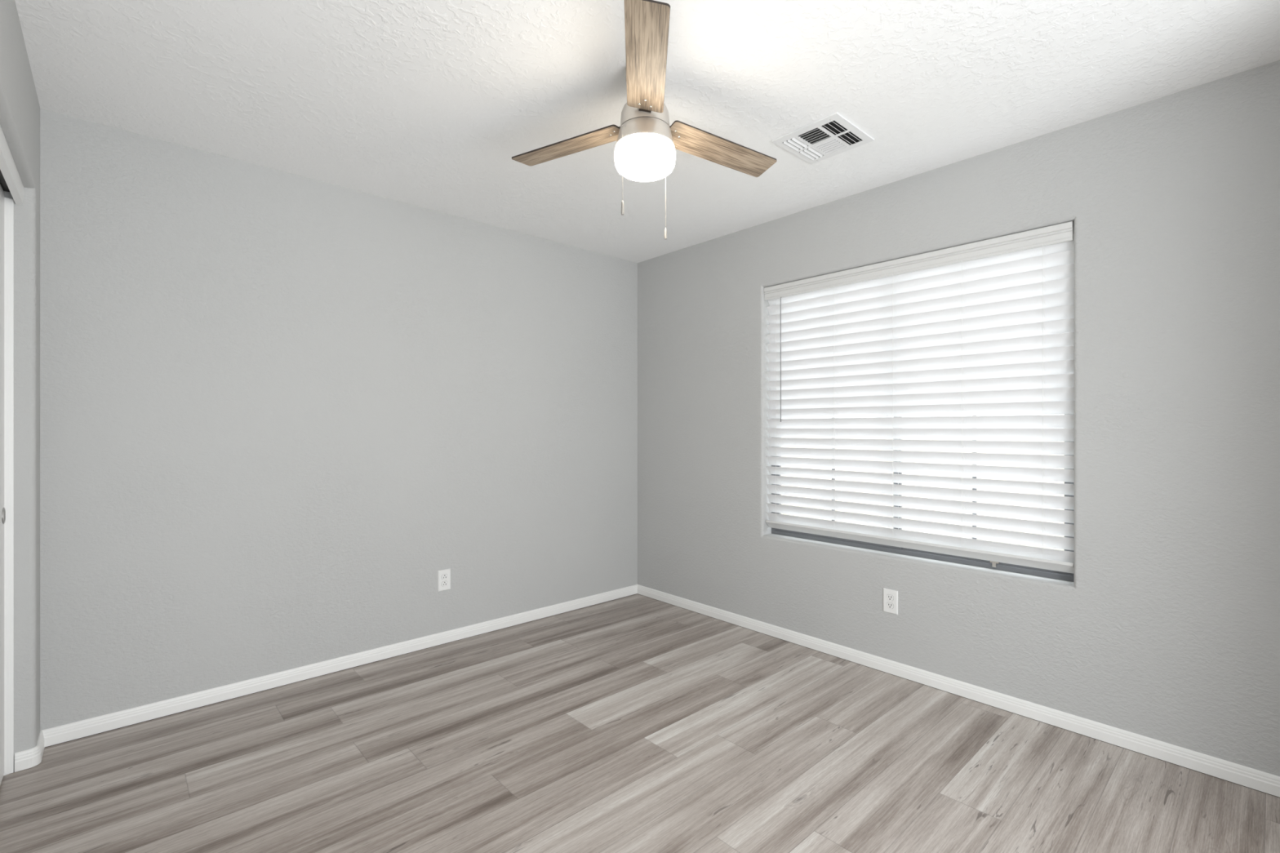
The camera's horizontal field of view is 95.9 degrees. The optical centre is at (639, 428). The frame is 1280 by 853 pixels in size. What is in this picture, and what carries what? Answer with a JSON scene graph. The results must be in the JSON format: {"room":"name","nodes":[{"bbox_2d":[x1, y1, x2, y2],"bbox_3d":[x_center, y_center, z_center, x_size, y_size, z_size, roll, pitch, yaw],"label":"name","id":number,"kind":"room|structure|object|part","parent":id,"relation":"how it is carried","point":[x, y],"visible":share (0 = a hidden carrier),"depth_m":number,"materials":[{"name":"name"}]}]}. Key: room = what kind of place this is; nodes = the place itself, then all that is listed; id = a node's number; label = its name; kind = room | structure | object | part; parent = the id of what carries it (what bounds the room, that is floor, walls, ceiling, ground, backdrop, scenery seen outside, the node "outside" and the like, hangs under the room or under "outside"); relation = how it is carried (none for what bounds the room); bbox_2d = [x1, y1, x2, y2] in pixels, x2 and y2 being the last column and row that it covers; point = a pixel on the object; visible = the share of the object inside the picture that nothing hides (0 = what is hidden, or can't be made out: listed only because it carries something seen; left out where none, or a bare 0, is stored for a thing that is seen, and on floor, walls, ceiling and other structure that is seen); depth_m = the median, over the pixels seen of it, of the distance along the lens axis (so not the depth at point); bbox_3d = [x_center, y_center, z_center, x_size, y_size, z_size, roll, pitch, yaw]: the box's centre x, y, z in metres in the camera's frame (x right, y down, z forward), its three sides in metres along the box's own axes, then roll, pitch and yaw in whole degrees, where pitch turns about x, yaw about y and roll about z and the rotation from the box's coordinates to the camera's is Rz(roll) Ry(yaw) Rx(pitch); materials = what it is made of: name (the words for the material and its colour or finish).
{"room":"empty bedroom","nodes":[
{"label":"empty bedroom","id":0,"kind":"room"},
{"bbox_2d":[0,0,39,771],"bbox_3d":[-1.129,0.000,0.828,0.135,2.480,3.600,0,0,-42],"label":"wall","id":1,"kind":"structure","parent":0,"point":[20,108],"depth_m":2.06,"materials":[{"name":"grey paint"}]},
{"bbox_2d":[0,184,5,785],"bbox_3d":[-1.919,0.193,1.671,0.023,2.035,0.951,0,0,-42],"label":"door","id":2,"kind":"structure","parent":1,"relation":"in","point":[2,512],"depth_m":1.99,"materials":[{"name":"white paint"}]},
{"bbox_3d":[-2.213,0.305,2.007,0.006,0.058,0.058,0,0,-42],"label":"finger pull","id":3,"kind":"part","parent":2,"relation":"part of","materials":[{"name":"grey metal"}]},
{"bbox_2d":[0,169,9,191],"bbox_3d":[-1.635,-0.849,1.347,0.078,0.028,1.830,0,0,-42],"label":"trim","id":4,"kind":"structure","parent":1,"relation":"attached to","point":[5,188],"depth_m":1.98,"materials":[{"name":"grey metal"}]},
{"bbox_2d":[3,197,13,775],"bbox_3d":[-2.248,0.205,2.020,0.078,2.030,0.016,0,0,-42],"label":"closet door","id":5,"kind":"structure","parent":1,"relation":"attached to","point":[8,202],"depth_m":2.04,"materials":[{"name":"white paint"}]},
{"bbox_2d":[0,124,23,205],"bbox_3d":[-1.597,-0.829,1.383,0.020,0.066,1.832,0,0,-42],"label":"trim","id":6,"kind":"structure","parent":1,"relation":"attached to","point":[8,168],"depth_m":1.84,"materials":[{"name":"white paint"}]},
{"bbox_2d":[14,730,44,772],"bbox_3d":[-2.247,1.187,2.129,0.064,0.064,0.170,0,0,-42],"label":"baseboard","id":7,"kind":"structure","parent":1,"relation":"attached to","point":[28,758],"depth_m":2.07,"materials":[{"name":"white paint"}]},
{"bbox_2d":[40,108,637,730],"bbox_3d":[-1.454,0.000,3.059,4.050,2.480,0.140,0,0,-42],"label":"wall","id":8,"kind":"structure","parent":0,"point":[275,405],"depth_m":2.77,"materials":[{"name":"grey paint"}]},
{"bbox_2d":[41,584,637,746],"bbox_3d":[-1.151,1.187,3.232,3.068,0.064,0.012,0,0,-42],"label":"baseboard","id":9,"kind":"structure","parent":8,"relation":"attached to","point":[86,727],"depth_m":2.77,"materials":[{"name":"white paint"}]},
{"bbox_2d":[437,568,450,591],"bbox_3d":[-1.108,0.862,3.273,0.073,0.117,0.008,0,0,-42],"label":"wall outlet","id":10,"kind":"object","parent":8,"relation":"attached to","point":[443,575],"visible":1,"depth_m":3.27,"materials":[{"name":"white plastic"}]},
{"bbox_2d":[441,581,447,586],"bbox_3d":[-1.106,0.881,3.271,0.034,0.027,0.002,0,0,-42],"label":"receptacle","id":11,"kind":"object","parent":10,"relation":"attached to","point":[443,583],"depth_m":3.27,"materials":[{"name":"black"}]},
{"bbox_2d":[441,573,447,579],"bbox_3d":[-1.106,0.843,3.271,0.034,0.027,0.002,0,0,-42],"label":"receptacle","id":12,"kind":"object","parent":10,"relation":"attached to","point":[444,576],"depth_m":3.27,"materials":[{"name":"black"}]},
{"bbox_2d":[0,594,1279,852],"bbox_3d":[-0.278,1.220,1.690,3.950,0.001,3.568,0,0,-42],"label":"floor","id":13,"kind":"structure","parent":0,"point":[636,723],"depth_m":2.05,"materials":[{"name":"grey wood"}]},
{"bbox_2d":[14,0,1279,262],"bbox_3d":[0.193,-1.270,1.246,4.050,0.100,5.040,0,0,-42],"label":"ceiling","id":14,"kind":"structure","parent":0,"point":[425,104],"depth_m":2.03,"materials":[{"name":"white paint"}]},
{"bbox_2d":[511,0,777,239],"bbox_3d":[0.036,-0.944,2.047,0.958,0.550,0.985,0,0,-42],"label":"ceiling fan","id":15,"kind":"object","parent":14,"relation":"hanging from","point":[646,145],"visible":1,"depth_m":1.89,"materials":[{"name":"oak wood"},{"name":"brushed nickel"},{"name":"frosted white glass"}]},
{"bbox_3d":[-0.261,-1.034,2.123,0.466,0.006,0.119,-1,8,30],"label":"blade","id":16,"kind":"part","parent":15,"relation":"part of","materials":[{"name":"brown wood"}]},
{"bbox_3d":[-0.051,-0.869,1.895,0.004,0.253,0.023,0,0,42],"label":"pull chain","id":17,"kind":"part","parent":15,"relation":"part of","materials":[{"name":"grey metal"}]},
{"bbox_3d":[0.017,-0.908,1.964,0.207,0.087,0.207,0,0,-42],"label":"lamp globe","id":18,"kind":"part","parent":15,"relation":"part of","materials":[{"name":"white glass"}]},
{"bbox_3d":[0.017,-1.042,1.644,0.119,0.006,0.466,12,-1,0],"label":"blade","id":19,"kind":"part","parent":15,"relation":"part of","materials":[{"name":"brown wood"}]},
{"bbox_3d":[0.084,-0.852,2.035,0.004,0.287,0.026,0,0,40],"label":"pull chain","id":20,"kind":"part","parent":15,"relation":"part of","materials":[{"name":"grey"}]},
{"bbox_3d":[0.293,-1.018,2.124,0.466,0.006,0.119,4,-13,-30],"label":"blade","id":21,"kind":"part","parent":15,"relation":"part of","materials":[{"name":"brown wood"}]},
{"bbox_2d":[771,111,874,164],"bbox_3d":[0.773,-1.214,2.441,0.310,0.011,0.298,0,0,-42],"label":"ceiling vent","id":22,"kind":"object","parent":14,"relation":"in","point":[828,136],"visible":1,"depth_m":2.43,"materials":[{"name":"white metal"}]},
{"bbox_2d":[637,59,1279,776],"bbox_3d":[1.247,0.000,2.986,0.150,2.480,3.600,0,0,-42],"label":"wall","id":23,"kind":"structure","parent":0,"point":[1166,628],"depth_m":2.27,"materials":[{"name":"grey paint"}]},
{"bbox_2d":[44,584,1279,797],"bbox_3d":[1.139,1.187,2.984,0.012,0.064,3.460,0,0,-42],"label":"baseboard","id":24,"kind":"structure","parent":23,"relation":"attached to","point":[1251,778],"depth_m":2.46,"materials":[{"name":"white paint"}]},
{"bbox_2d":[883,587,897,614],"bbox_3d":[1.244,0.862,2.871,0.008,0.117,0.073,0,0,-42],"label":"wall outlet","id":25,"kind":"object","parent":23,"relation":"attached to","point":[890,597],"visible":1,"depth_m":2.87,"materials":[{"name":"white plastic"}]},
{"bbox_2d":[886,602,893,608],"bbox_3d":[1.242,0.881,2.869,0.002,0.027,0.034,0,0,-42],"label":"receptacle","id":26,"kind":"object","parent":25,"relation":"attached to","point":[889,605],"depth_m":2.87,"materials":[{"name":"white plastic"}]},
{"bbox_2d":[886,594,893,600],"bbox_3d":[1.242,0.843,2.869,0.002,0.027,0.034,0,0,-42],"label":"receptacle","id":27,"kind":"object","parent":25,"relation":"attached to","point":[889,597],"depth_m":2.87,"materials":[{"name":"white plastic"}]},
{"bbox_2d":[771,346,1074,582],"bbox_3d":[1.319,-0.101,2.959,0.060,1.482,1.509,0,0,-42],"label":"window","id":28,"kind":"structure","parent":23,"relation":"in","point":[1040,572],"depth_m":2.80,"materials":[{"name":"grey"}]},
{"bbox_3d":[1.078,-0.101,3.221,0.016,1.438,0.754,0,0,-42],"label":"sash","id":29,"kind":"part","parent":28,"relation":"part of","materials":[{"name":"grey"}]},
{"bbox_2d":[764,221,1074,573],"bbox_3d":[1.268,-0.120,2.914,0.074,1.437,1.502,0,0,-42],"label":"window blind","id":30,"kind":"object","parent":28,"relation":"attached to","point":[984,329],"visible":0.88,"depth_m":2.76,"materials":[{"name":"white plastic"}]},
{"bbox_3d":[0.822,-0.100,3.411,0.066,1.360,0.001,0,0,-42],"label":"ladder cord","id":31,"kind":"part","parent":30,"relation":"part of","materials":[{"name":"white fabric"}]},
{"bbox_3d":[1.071,-0.100,3.136,0.066,1.360,0.001,0,0,-42],"label":"ladder cord","id":32,"kind":"part","parent":30,"relation":"part of","materials":[{"name":"white fabric"}]},
{"bbox_3d":[1.284,-0.100,2.902,0.066,1.360,0.001,0,0,-42],"label":"ladder cord","id":33,"kind":"part","parent":30,"relation":"part of","materials":[{"name":"white fabric"}]},
{"bbox_3d":[1.272,0.574,2.913,0.052,0.048,1.496,0,0,-42],"label":"rail","id":34,"kind":"part","parent":30,"relation":"part of","materials":[{"name":"white plastic"}]},
{"bbox_3d":[1.498,-0.100,2.667,0.066,1.360,0.001,0,0,-42],"label":"ladder cord","id":35,"kind":"part","parent":30,"relation":"part of","materials":[{"name":"white fabric"}]},
{"bbox_3d":[1.707,-0.100,2.436,0.066,1.360,0.001,0,0,-42],"label":"ladder cord","id":36,"kind":"part","parent":30,"relation":"part of","materials":[{"name":"white fabric"}]},
{"bbox_3d":[1.566,-0.101,2.704,0.016,1.438,0.754,0,0,-42],"label":"sash","id":37,"kind":"part","parent":28,"relation":"part of","materials":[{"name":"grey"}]},
{"label":"outside","id":38,"kind":"structure","parent":0,"visible":0},
{"bbox_2d":[781,504,1064,551],"bbox_3d":[11.814,1.580,13.669,29.840,0.120,38.000,0,0,-42],"label":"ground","id":39,"kind":"structure","parent":38,"point":[784,504],"depth_m":8.60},
{"bbox_2d":[781,437,1064,536],"bbox_3d":[5.908,0.845,8.303,0.200,1.350,38.000,0,0,-42],"label":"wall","id":40,"kind":"structure","parent":39,"relation":"on","point":[1009,479],"depth_m":9.36,"materials":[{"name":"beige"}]}
]}

